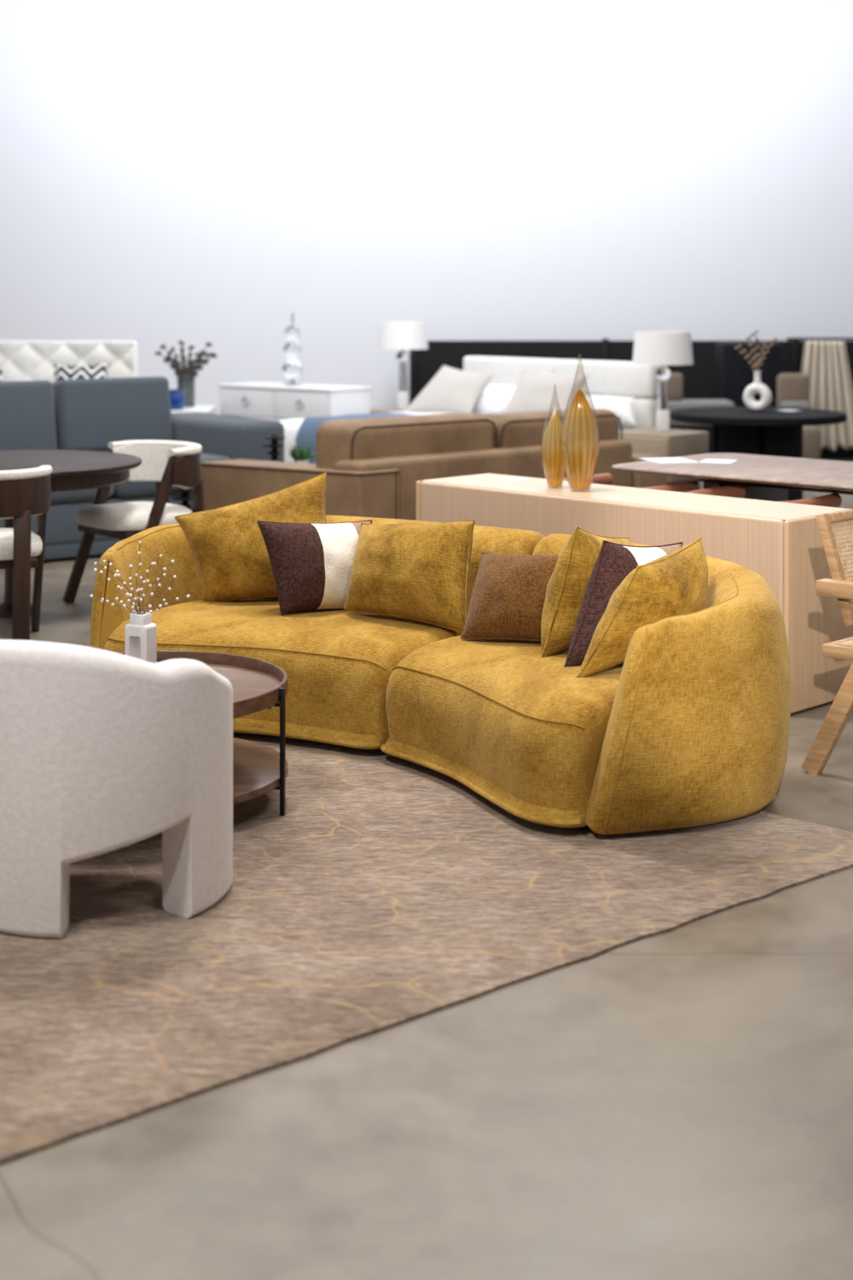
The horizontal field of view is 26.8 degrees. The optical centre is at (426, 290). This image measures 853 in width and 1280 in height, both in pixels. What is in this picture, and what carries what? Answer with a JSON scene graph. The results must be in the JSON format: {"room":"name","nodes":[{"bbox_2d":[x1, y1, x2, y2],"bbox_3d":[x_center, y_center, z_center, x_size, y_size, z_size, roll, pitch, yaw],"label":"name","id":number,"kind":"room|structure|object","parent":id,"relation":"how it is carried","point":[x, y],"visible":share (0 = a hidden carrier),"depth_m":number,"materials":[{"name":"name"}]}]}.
{"room":"store","nodes":[
{"label":"store","id":0,"kind":"room"},
{"bbox_2d":[0,0,852,414],"bbox_3d":[0.000,-1.250,17.400,16.000,5.700,0.150,0,0,0],"label":"wall","id":1,"kind":"structure","parent":0,"point":[196,173],"depth_m":17.33,"materials":[{"name":"white paint"}]},
{"bbox_2d":[0,459,852,1279],"bbox_3d":[0.000,1.650,6.600,16.000,0.100,24.000,0,0,0],"label":"floor","id":2,"kind":"structure","parent":0,"point":[677,1103],"depth_m":3.37,"materials":[{"name":"concrete"}]},
{"bbox_2d":[0,465,52,639],"bbox_3d":[-2.003,1.200,8.078,0.616,0.815,0.593,0,0,-17],"label":"dining chair","id":3,"kind":"object","parent":2,"relation":"on","point":[25,494],"visible":0.99,"depth_m":7.88,"materials":[{"name":"brown wood"}]},
{"bbox_2d":[0,340,137,382],"bbox_3d":[-3.240,1.000,14.000,1.740,1.170,1.400,0,0,0],"label":"bed","id":4,"kind":"object","parent":2,"relation":"on","point":[20,360],"visible":0.29,"depth_m":14.55,"materials":[{"name":"white fabric"}]},
{"bbox_2d":[0,365,2,381],"bbox_3d":[-3.581,0.766,14.250,0.496,0.334,0.221,0,0,0],"label":"patterned pillow","id":5,"kind":"object","parent":4,"relation":"on","point":[1,366],"visible":0.43,"depth_m":14.31,"materials":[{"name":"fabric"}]},
{"bbox_2d":[53,363,107,381],"bbox_3d":[-2.743,0.759,14.248,0.478,0.348,0.222,0,0,0],"label":"patterned pillow","id":6,"kind":"object","parent":4,"relation":"on","point":[61,371],"visible":0.4,"depth_m":14.26,"materials":[{"name":"fabric"}]},
{"bbox_2d":[0,449,141,617],"bbox_3d":[-2.030,1.221,8.860,1.230,0.756,1.230,0,0,0],"label":"dining table","id":7,"kind":"object","parent":2,"relation":"on","point":[72,470],"visible":0.63,"depth_m":8.76,"materials":[{"name":"brown wood"}]},
{"bbox_2d":[63,440,203,603],"bbox_3d":[-1.463,1.200,9.166,0.593,0.815,0.616,0,0,-42],"label":"dining chair","id":8,"kind":"object","parent":2,"relation":"on","point":[168,463],"visible":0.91,"depth_m":9.07,"materials":[{"name":"white fabric"}]},
{"bbox_2d":[0,376,285,559],"bbox_3d":[-2.378,1.085,11.044,2.880,1.027,1.140,0,0,-37],"label":"sofa","id":9,"kind":"object","parent":2,"relation":"on","point":[71,414],"visible":0.32,"depth_m":11.39,"materials":[{"name":"blue fabric"}]},
{"bbox_2d":[0,379,57,450],"bbox_3d":[-2.728,0.820,11.219,0.790,0.496,0.292,0,0,-37],"label":"cushion","id":10,"kind":"object","parent":9,"relation":"on","point":[27,418],"depth_m":11.24,"materials":[{"name":"blue fabric"}]},
{"bbox_2d":[51,485,113,504],"bbox_3d":[-2.456,1.150,10.848,0.820,0.220,0.920,0,0,-37],"label":"seat cushion","id":11,"kind":"object","parent":9,"relation":"on","point":[86,496],"depth_m":10.59,"materials":[{"name":"blue fabric"}]},
{"bbox_2d":[52,376,172,451],"bbox_3d":[-2.064,0.820,11.717,0.790,0.496,0.292,0,0,-37],"label":"cushion","id":12,"kind":"object","parent":9,"relation":"on","point":[90,414],"depth_m":11.58,"materials":[{"name":"blue fabric"}]},
{"bbox_2d":[107,451,231,499],"bbox_3d":[-1.792,1.150,11.346,0.820,0.220,0.920,0,0,-37],"label":"seat cushion","id":13,"kind":"object","parent":9,"relation":"on","point":[127,490],"depth_m":10.85,"materials":[{"name":"fabric"}]},
{"bbox_2d":[170,487,191,508],"bbox_3d":[-1.394,1.339,10.300,0.212,0.521,0.202,0,0,0],"label":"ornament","id":14,"kind":"object","parent":2,"relation":"on","point":[185,497],"visible":0.18,"depth_m":10.26,"materials":[{"name":"black paint"}]},
{"bbox_2d":[170,405,218,413],"bbox_3d":[-2.050,1.290,14.935,0.540,0.619,0.730,0,0,0],"label":"console table","id":15,"kind":"object","parent":2,"relation":"on","point":[203,409],"visible":0.13,"depth_m":14.75,"materials":[{"name":"white paint"}]},
{"bbox_2d":[168,389,185,410],"bbox_3d":[-2.055,0.897,14.680,0.155,0.165,0.143,0,0,0],"label":"vase","id":16,"kind":"object","parent":15,"relation":"on","point":[177,396],"visible":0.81,"depth_m":14.62,"materials":[{"name":"blue glass"}]},
{"bbox_2d":[176,373,195,407],"bbox_3d":[-2.028,0.842,15.100,0.156,0.275,0.156,0,0,0],"label":"ribbed vase","id":17,"kind":"object","parent":15,"relation":"on","point":[189,385],"visible":0.79,"depth_m":15.04,"materials":[{"name":"grey ceramic"}]},
{"bbox_2d":[155,339,217,381],"bbox_3d":[-2.007,0.639,15.102,0.515,0.444,0.554,0,0,0],"label":"dried branches","id":18,"kind":"object","parent":17,"relation":"in","point":[191,368],"visible":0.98,"depth_m":15.02,"materials":[{"name":"grey plant"}]},
{"bbox_2d":[261,434,285,461],"bbox_3d":[-0.932,1.243,11.000,0.180,0.715,0.180,0,0,0],"label":"ornament","id":19,"kind":"object","parent":2,"relation":"on","point":[274,438],"visible":0.22,"depth_m":10.98,"materials":[{"name":"black paint"}]},
{"bbox_2d":[217,381,372,421],"bbox_3d":[-1.121,1.200,15.079,1.276,0.799,0.530,0,0,38],"label":"dresser","id":20,"kind":"object","parent":2,"relation":"on","point":[273,401],"visible":0.38,"depth_m":14.83,"materials":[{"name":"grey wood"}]},
{"bbox_2d":[282,313,302,385],"bbox_3d":[-1.125,0.496,15.050,0.170,0.606,0.170,0,0,0],"label":"lamp base","id":21,"kind":"object","parent":20,"relation":"on","point":[292,369],"visible":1,"depth_m":15.00,"materials":[{"name":"white ceramic"}]},
{"bbox_2d":[370,407,404,413],"bbox_3d":[-0.245,1.329,15.895,0.540,0.539,0.495,0,0,45],"label":"nightstand","id":22,"kind":"object","parent":2,"relation":"on","point":[392,409],"visible":0.02,"depth_m":15.84,"materials":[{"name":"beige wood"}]},
{"bbox_2d":[377,320,428,410],"bbox_3d":[-0.210,0.669,15.850,0.450,0.780,0.450,0,0,0],"label":"table lamp","id":23,"kind":"object","parent":22,"relation":"on","point":[402,335],"visible":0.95,"depth_m":15.70,"materials":[{"name":"white fabric"}]},
{"bbox_2d":[0,733,852,1163],"bbox_3d":[-1.182,1.594,4.738,4.415,0.012,2.744,0,0,-41],"label":"area rug","id":24,"kind":"object","parent":2,"relation":"on","point":[387,892],"visible":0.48,"depth_m":4.49,"materials":[{"name":"beige carpet"}]},
{"bbox_2d":[0,639,232,937],"bbox_3d":[-0.903,1.229,4.698,0.742,0.716,0.644,0,0,17],"label":"armchair","id":25,"kind":"object","parent":24,"relation":"on","point":[101,751],"visible":1,"depth_m":4.40,"materials":[{"name":"white fabric"}]},
{"bbox_2d":[116,650,288,815],"bbox_3d":[-0.864,1.393,5.532,0.874,0.389,0.874,0,0,0],"label":"coffee table","id":26,"kind":"object","parent":24,"relation":"on","point":[258,685],"visible":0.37,"depth_m":5.55,"materials":[{"name":"brown wood"}]},
{"bbox_2d":[124,611,157,663],"bbox_3d":[-0.896,1.123,5.620,0.084,0.220,0.062,0,0,28],"label":"ceramic vase","id":27,"kind":"object","parent":26,"relation":"on","point":[141,633],"visible":0.72,"depth_m":5.60,"materials":[{"name":"white ceramic"}]},
{"bbox_2d":[89,541,190,614],"bbox_3d":[-0.899,0.929,5.588,0.323,0.311,0.259,0,0,0],"label":"dried branches","id":28,"kind":"object","parent":27,"relation":"in","point":[115,575],"visible":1,"depth_m":5.60,"materials":[{"name":"white plant"}]},
{"bbox_2d":[116,650,288,718],"bbox_3d":[-0.864,1.224,5.532,0.870,0.049,0.870,0,0,0],"label":"tray","id":29,"kind":"object","parent":26,"relation":"on","point":[258,685],"depth_m":5.69,"materials":[{"name":"brown wood"}]},
{"bbox_2d":[232,737,288,804],"bbox_3d":[-0.864,1.486,5.532,0.870,0.028,0.870,0,0,0],"label":"shelf","id":30,"kind":"object","parent":26,"relation":"attached to","point":[257,771],"depth_m":5.49,"materials":[{"name":"brown wood"}]},
{"bbox_2d":[90,515,791,834],"bbox_3d":[-0.001,1.236,6.284,2.805,0.703,1.254,0,0,39],"label":"curved sofa","id":31,"kind":"object","parent":24,"relation":"on","point":[692,729],"visible":0.76,"depth_m":5.50,"materials":[{"name":"yellow fabric"}]},
{"bbox_2d":[174,471,326,602],"bbox_3d":[-0.645,0.957,6.902,0.659,0.489,0.276,0,0,0],"label":"throw pillow","id":32,"kind":"object","parent":31,"relation":"on","point":[227,543],"visible":0.74,"depth_m":6.83,"materials":[{"name":"yellow fabric"}]},
{"bbox_2d":[104,598,467,749],"bbox_3d":[-0.383,1.374,6.526,1.497,0.382,0.754,0,0,22],"label":"seat cushion","id":33,"kind":"object","parent":31,"relation":"on","point":[355,677],"depth_m":6.24,"materials":[{"name":"yellow fabric"}]},
{"bbox_2d":[256,519,372,615],"bbox_3d":[-0.388,1.027,6.684,0.484,0.350,0.240,0,0,-27],"label":"throw pillow","id":34,"kind":"object","parent":31,"relation":"on","point":[311,564],"visible":0.72,"depth_m":6.58,"materials":[{"name":"fabric"}]},
{"bbox_2d":[343,519,475,633],"bbox_3d":[-0.054,1.007,6.477,0.601,0.373,0.296,0,0,31],"label":"throw pillow","id":35,"kind":"object","parent":31,"relation":"on","point":[421,573],"visible":0.97,"depth_m":6.36,"materials":[{"name":"yellow fabric"}]},
{"bbox_2d":[384,635,624,827],"bbox_3d":[0.385,1.374,5.803,0.753,0.382,1.075,0,0,-33],"label":"seat cushion","id":36,"kind":"object","parent":31,"relation":"on","point":[516,726],"depth_m":5.54,"materials":[{"name":"yellow fabric"}]},
{"bbox_2d":[460,552,558,641],"bbox_3d":[0.309,1.047,6.119,0.373,0.282,0.234,0,0,29],"label":"lumbar pillow","id":37,"kind":"object","parent":31,"relation":"on","point":[508,599],"visible":0.73,"depth_m":6.06,"materials":[{"name":"brown fabric"}]},
{"bbox_2d":[541,525,630,657],"bbox_3d":[0.545,0.989,6.006,0.266,0.426,0.512,0,0,19],"label":"throw pillow","id":38,"kind":"object","parent":31,"relation":"on","point":[567,585],"visible":0.58,"depth_m":5.87,"materials":[{"name":"yellow fabric"}]},
{"bbox_2d":[564,540,683,667],"bbox_3d":[0.653,1.009,5.844,0.243,0.404,0.579,0,0,44],"label":"throw pillow","id":39,"kind":"object","parent":31,"relation":"on","point":[614,562],"visible":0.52,"depth_m":5.74,"materials":[{"name":"fabric"}]},
{"bbox_2d":[576,536,708,677],"bbox_3d":[0.674,1.005,5.663,0.452,0.405,0.339,0,0,0],"label":"throw pillow","id":40,"kind":"object","parent":31,"relation":"on","point":[676,583],"visible":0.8,"depth_m":5.54,"materials":[{"name":"yellow fabric"}]},
{"bbox_2d":[200,407,667,520],"bbox_3d":[0.107,1.167,10.950,2.844,0.864,1.100,0,0,-41],"label":"leather sofa","id":41,"kind":"object","parent":2,"relation":"on","point":[373,467],"visible":0.57,"depth_m":10.33,"materials":[{"name":"brown leather"}]},
{"bbox_2d":[316,413,494,468],"bbox_3d":[-0.112,0.938,10.410,1.165,0.405,0.287,0,0,-41],"label":"cushion","id":42,"kind":"object","parent":41,"relation":"on","point":[447,440],"depth_m":10.23,"materials":[{"name":"brown leather"}]},
{"bbox_2d":[484,407,618,448],"bbox_3d":[0.730,0.948,11.130,1.110,0.385,0.287,0,0,-41],"label":"cushion","id":43,"kind":"object","parent":41,"relation":"on","point":[515,429],"depth_m":11.01,"materials":[{"name":"brown leather"}]},
{"bbox_2d":[463,355,667,430],"bbox_3d":[0.353,1.082,13.903,2.300,1.034,2.050,0,0,-45],"label":"bed","id":44,"kind":"object","parent":2,"relation":"on","point":[639,382],"visible":0.14,"depth_m":14.23,"materials":[{"name":"white fabric"}]},
{"bbox_2d":[279,412,486,464],"bbox_3d":[0.130,1.175,13.961,1.688,0.376,2.135,0,0,45],"label":"duvet","id":45,"kind":"object","parent":44,"relation":"on","point":[291,426],"visible":0.06,"depth_m":13.66,"materials":[{"name":"white fabric"}]},
{"bbox_2d":[295,412,416,463],"bbox_3d":[-0.352,1.142,13.601,1.005,0.362,0.800,0,0,-45],"label":"throw blanket","id":46,"kind":"object","parent":45,"relation":"on","point":[306,434],"visible":0.41,"depth_m":13.50,"materials":[{"name":"blue fabric"}]},
{"bbox_2d":[403,365,493,413],"bbox_3d":[0.179,0.819,14.659,0.682,0.391,0.384,0,0,43],"label":"bed pillow","id":47,"kind":"object","parent":45,"relation":"on","point":[452,390],"visible":0.91,"depth_m":14.56,"materials":[{"name":"fabric"}]},
{"bbox_2d":[471,384,516,413],"bbox_3d":[0.549,0.887,14.500,0.633,0.262,0.208,0,0,34],"label":"bed pillow","id":48,"kind":"object","parent":45,"relation":"on","point":[493,398],"visible":0.41,"depth_m":14.42,"materials":[{"name":"white fabric"}]},
{"bbox_2d":[501,370,588,413],"bbox_3d":[0.928,0.827,14.180,0.710,0.367,0.256,0,0,37],"label":"bed pillow","id":49,"kind":"object","parent":45,"relation":"on","point":[533,391],"visible":0.7,"depth_m":14.10,"materials":[{"name":"fabric"}]},
{"bbox_2d":[573,395,636,424],"bbox_3d":[1.383,0.930,13.969,0.622,0.215,0.190,0,0,32],"label":"bed pillow","id":50,"kind":"object","parent":45,"relation":"on","point":[622,407],"visible":0.53,"depth_m":13.87,"materials":[{"name":"white fabric"}]},
{"bbox_2d":[556,472,698,492],"bbox_3d":[0.878,1.252,8.520,0.605,0.693,0.634,0,0,43],"label":"armchair","id":51,"kind":"object","parent":2,"relation":"on","point":[603,479],"visible":0.11,"depth_m":8.54,"materials":[{"name":"brown leather"}]},
{"bbox_2d":[409,338,852,459],"bbox_3d":[3.320,1.030,17.000,6.960,1.139,0.100,0,0,0],"label":"wall","id":52,"kind":"structure","parent":2,"relation":"on","point":[699,377],"depth_m":16.97,"materials":[{"name":"black paint"}]},
{"bbox_2d":[416,473,852,713],"bbox_3d":[0.823,1.230,7.584,0.486,0.737,1.990,0,0,-45],"label":"sideboard","id":53,"kind":"object","parent":2,"relation":"on","point":[781,542],"visible":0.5,"depth_m":7.05,"materials":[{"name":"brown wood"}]},
{"bbox_2d":[498,477,532,482],"bbox_3d":[0.402,0.861,8.126,0.100,0.001,0.140,0,0,34],"label":"sheet","id":54,"kind":"object","parent":53,"relation":"on","point":[512,480],"visible":1,"depth_m":8.12,"materials":[{"name":"white paper"}]},
{"bbox_2d":[541,399,569,488],"bbox_3d":[0.560,0.635,7.819,0.119,0.452,0.117,0,0,-17],"label":"vase","id":55,"kind":"object","parent":53,"relation":"on","point":[555,462],"visible":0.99,"depth_m":7.81,"materials":[{"name":"orange glass"}]},
{"bbox_2d":[560,361,599,490],"bbox_3d":[0.660,0.569,7.703,0.166,0.585,0.163,0,0,-17],"label":"vase","id":56,"kind":"object","parent":53,"relation":"on","point":[579,394],"visible":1,"depth_m":7.69,"materials":[{"name":"orange glass"}]},
{"bbox_2d":[618,427,709,489],"bbox_3d":[1.735,1.325,13.325,0.540,0.549,0.495,0,0,45],"label":"nightstand","id":57,"kind":"object","parent":2,"relation":"on","point":[674,443],"visible":0.4,"depth_m":13.12,"materials":[{"name":"beige wood"}]},
{"bbox_2d":[632,331,693,431],"bbox_3d":[1.757,0.679,13.320,0.450,0.740,0.450,0,0,0],"label":"table lamp","id":58,"kind":"object","parent":57,"relation":"on","point":[662,348],"visible":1,"depth_m":13.17,"materials":[{"name":"white fabric"}]},
{"bbox_2d":[668,399,734,425],"bbox_3d":[2.340,1.284,15.750,0.680,0.629,0.400,0,0,0],"label":"bench","id":59,"kind":"object","parent":2,"relation":"on","point":[683,404],"visible":0.06,"depth_m":15.55,"materials":[{"name":"grey fabric"}]},
{"bbox_2d":[667,372,682,401],"bbox_3d":[2.160,0.849,15.720,0.170,0.240,0.120,0,0,0],"label":"cushion","id":60,"kind":"object","parent":59,"relation":"on","point":[675,382],"visible":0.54,"depth_m":15.66,"materials":[{"name":"beige fabric"}]},
{"bbox_2d":[611,453,852,501],"bbox_3d":[2.025,1.217,8.215,2.300,0.744,1.020,0,0,43],"label":"dining table","id":61,"kind":"object","parent":2,"relation":"on","point":[767,478],"visible":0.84,"depth_m":8.47,"materials":[{"name":"brown wood"}]},
{"bbox_2d":[640,457,700,463],"bbox_3d":[1.206,0.844,8.884,0.220,0.001,0.280,0,0,-15],"label":"sheet","id":62,"kind":"object","parent":61,"relation":"on","point":[659,460],"visible":1,"depth_m":8.88,"materials":[{"name":"white paper"}]},
{"bbox_2d":[700,459,737,463],"bbox_3d":[1.440,0.844,8.840,0.160,0.001,0.200,0,0,20],"label":"sheet","id":63,"kind":"object","parent":61,"relation":"on","point":[708,461],"visible":1,"depth_m":8.83,"materials":[{"name":"white paper"}]},
{"bbox_2d":[715,342,783,407],"bbox_3d":[2.930,1.040,16.290,0.540,1.119,0.460,0,0,0],"label":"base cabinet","id":64,"kind":"object","parent":2,"relation":"on","point":[734,374],"visible":0.26,"depth_m":16.06,"materials":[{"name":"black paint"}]},
{"bbox_2d":[669,407,847,500],"bbox_3d":[2.310,1.226,12.500,1.214,0.747,1.214,0,0,0],"label":"round table","id":65,"kind":"object","parent":2,"relation":"on","point":[770,431],"visible":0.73,"depth_m":12.23,"materials":[{"name":"black wood"}]},
{"bbox_2d":[743,370,772,411],"bbox_3d":[2.328,0.709,12.600,0.204,0.285,0.090,0,0,28],"label":"ring vase","id":66,"kind":"object","parent":65,"relation":"on","point":[756,387],"visible":1,"depth_m":12.57,"materials":[{"name":"white ceramic"}]},
{"bbox_2d":[735,330,777,371],"bbox_3d":[2.318,0.451,12.601,0.288,0.339,0.070,0,0,3],"label":"sprig","id":67,"kind":"object","parent":66,"relation":"in","point":[759,363],"visible":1,"depth_m":12.59,"materials":[{"name":"brown plant"}]},
{"bbox_2d":[776,409,802,411],"bbox_3d":[2.565,0.851,12.675,0.120,0.001,0.150,0,0,-23],"label":"sheet","id":68,"kind":"object","parent":65,"relation":"on","point":[776,410],"visible":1,"depth_m":12.63,"materials":[{"name":"white paper"}]},
{"bbox_2d":[686,484,842,507],"bbox_3d":[1.444,1.252,7.998,0.605,0.693,0.634,0,0,43],"label":"armchair","id":69,"kind":"object","parent":2,"relation":"on","point":[834,500],"visible":0.2,"depth_m":8.11,"materials":[{"name":"brown leather"}]},
{"bbox_2d":[777,372,820,459],"bbox_3d":[3.260,1.169,15.700,0.280,0.859,0.600,0,0,0],"label":"armchair","id":70,"kind":"object","parent":2,"relation":"on","point":[793,388],"visible":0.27,"depth_m":15.85,"materials":[{"name":"beige fabric"}]},
{"bbox_2d":[786,337,852,451],"bbox_3d":[3.730,1.019,16.548,0.801,1.160,0.146,0,0,0],"label":"curtain","id":71,"kind":"object","parent":2,"relation":"on","point":[826,364],"visible":0.76,"depth_m":16.53,"materials":[{"name":"beige fabric"}]},
{"bbox_2d":[802,510,852,774],"bbox_3d":[1.654,1.177,5.906,0.645,0.870,0.560,0,0,45],"label":"cane chair","id":72,"kind":"object","parent":2,"relation":"on","point":[840,587],"visible":1,"depth_m":5.89,"materials":[{"name":"brown wood"}]},
{"bbox_3d":[-0.698,1.375,11.550,0.300,0.449,0.320,0,0,0],"label":"side table","id":73,"kind":"object","parent":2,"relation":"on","visible":0},
{"bbox_2d":[289,443,316,463],"bbox_3d":[-0.796,1.062,11.389,0.201,0.174,0.180,0,0,30],"label":"potted plant","id":74,"kind":"object","parent":73,"relation":"on","point":[303,456],"visible":0.84,"depth_m":11.37,"materials":[{"name":"green plant"}]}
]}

